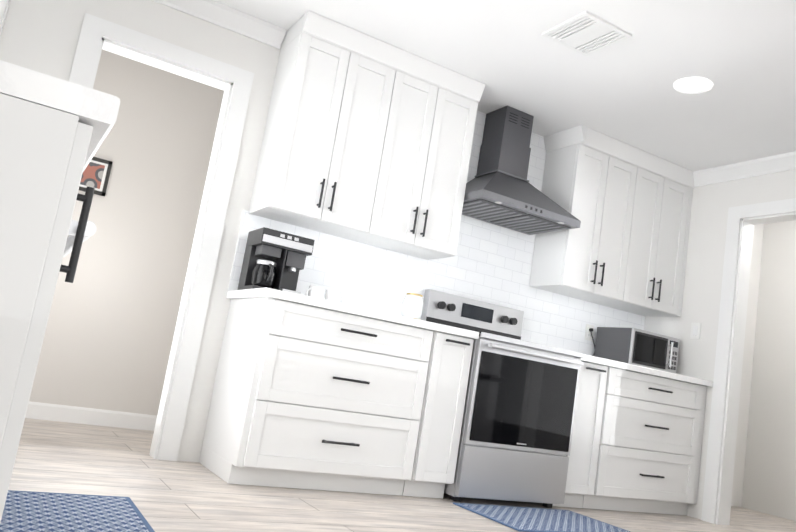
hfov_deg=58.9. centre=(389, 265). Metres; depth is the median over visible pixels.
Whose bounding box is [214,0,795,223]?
ceiling
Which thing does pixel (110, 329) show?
wall
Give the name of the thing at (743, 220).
door frame
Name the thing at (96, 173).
picture frame
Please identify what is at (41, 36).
wall
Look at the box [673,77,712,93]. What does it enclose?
recessed light
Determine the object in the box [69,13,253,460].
door frame
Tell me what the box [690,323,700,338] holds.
switch plate
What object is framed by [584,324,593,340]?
electrical outlet plate
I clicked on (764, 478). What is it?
wall
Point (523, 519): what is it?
area rug
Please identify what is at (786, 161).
crown molding
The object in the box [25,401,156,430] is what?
baseboard
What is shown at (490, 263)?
tile backsplash
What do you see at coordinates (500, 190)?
range hood
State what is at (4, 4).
upper cabinet
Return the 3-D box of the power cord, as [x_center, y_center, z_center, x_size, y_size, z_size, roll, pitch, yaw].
[1.470,0.556,5.098,0.065,0.205,0.028,14,-10,-28]
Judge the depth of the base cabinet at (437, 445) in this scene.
3.75 m
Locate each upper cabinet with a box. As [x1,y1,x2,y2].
[0,0,9,36]
[249,11,484,259]
[529,125,694,316]
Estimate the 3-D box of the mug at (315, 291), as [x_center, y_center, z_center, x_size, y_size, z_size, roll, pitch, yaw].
[-0.410,0.158,3.806,0.106,0.095,0.082,14,-10,-28]
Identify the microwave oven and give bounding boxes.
[594,327,679,372]
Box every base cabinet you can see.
[0,93,94,522]
[199,297,432,495]
[402,331,473,498]
[552,361,607,507]
[582,366,706,514]
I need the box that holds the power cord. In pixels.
[589,328,594,355]
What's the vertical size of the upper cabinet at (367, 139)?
1.078 m
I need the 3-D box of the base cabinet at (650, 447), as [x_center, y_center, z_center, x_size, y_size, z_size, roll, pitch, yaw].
[1.565,1.167,4.771,0.966,0.874,0.656,14,-10,-28]
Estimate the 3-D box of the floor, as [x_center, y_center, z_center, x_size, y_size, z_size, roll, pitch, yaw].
[1.378,1.120,1.589,7.300,0.060,8.620,14,-10,-28]
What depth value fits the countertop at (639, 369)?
4.48 m
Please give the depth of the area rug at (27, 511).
2.27 m
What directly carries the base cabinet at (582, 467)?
on the floor
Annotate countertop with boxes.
[0,60,119,171]
[226,288,478,338]
[577,354,712,386]
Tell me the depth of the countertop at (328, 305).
3.53 m
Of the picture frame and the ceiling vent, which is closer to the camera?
the ceiling vent
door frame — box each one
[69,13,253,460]
[701,198,795,524]
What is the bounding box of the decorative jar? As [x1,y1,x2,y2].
[402,293,423,319]
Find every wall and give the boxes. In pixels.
[0,0,762,506]
[29,49,223,414]
[644,169,795,519]
[743,220,795,520]
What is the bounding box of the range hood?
[462,106,580,234]
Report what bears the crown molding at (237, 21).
attached to the ceiling
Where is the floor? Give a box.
[8,418,795,531]
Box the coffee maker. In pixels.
[238,227,314,294]
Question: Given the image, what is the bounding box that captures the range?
[421,289,583,507]
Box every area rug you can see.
[0,490,154,531]
[453,502,629,531]
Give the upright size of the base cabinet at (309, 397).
0.874 m
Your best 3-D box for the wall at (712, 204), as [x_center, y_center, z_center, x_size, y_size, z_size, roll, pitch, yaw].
[3.759,0.335,2.302,0.120,2.440,7.200,14,-10,-28]
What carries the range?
on the floor
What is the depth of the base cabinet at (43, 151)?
0.90 m
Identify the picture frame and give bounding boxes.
[79,157,112,195]
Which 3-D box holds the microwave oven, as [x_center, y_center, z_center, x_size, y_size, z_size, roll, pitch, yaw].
[1.781,0.614,5.037,0.470,0.272,0.373,14,-10,-28]
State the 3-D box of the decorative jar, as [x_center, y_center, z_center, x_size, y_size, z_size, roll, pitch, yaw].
[0.137,0.255,4.142,0.124,0.180,0.124,14,-10,-28]
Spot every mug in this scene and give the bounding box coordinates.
[306,286,323,298]
[325,290,343,302]
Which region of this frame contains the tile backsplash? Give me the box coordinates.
[228,111,644,355]
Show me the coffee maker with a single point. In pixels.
(274, 259)
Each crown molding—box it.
[152,0,286,48]
[693,151,795,186]
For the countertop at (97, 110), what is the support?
on the base cabinet
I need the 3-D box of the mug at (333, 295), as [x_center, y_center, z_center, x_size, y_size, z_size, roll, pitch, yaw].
[-0.304,0.188,3.887,0.108,0.095,0.082,14,-10,-28]
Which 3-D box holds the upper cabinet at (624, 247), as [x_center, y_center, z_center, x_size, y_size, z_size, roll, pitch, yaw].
[1.623,-0.276,5.057,1.214,1.078,0.379,14,-10,-28]
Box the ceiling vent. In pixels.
[542,11,631,55]

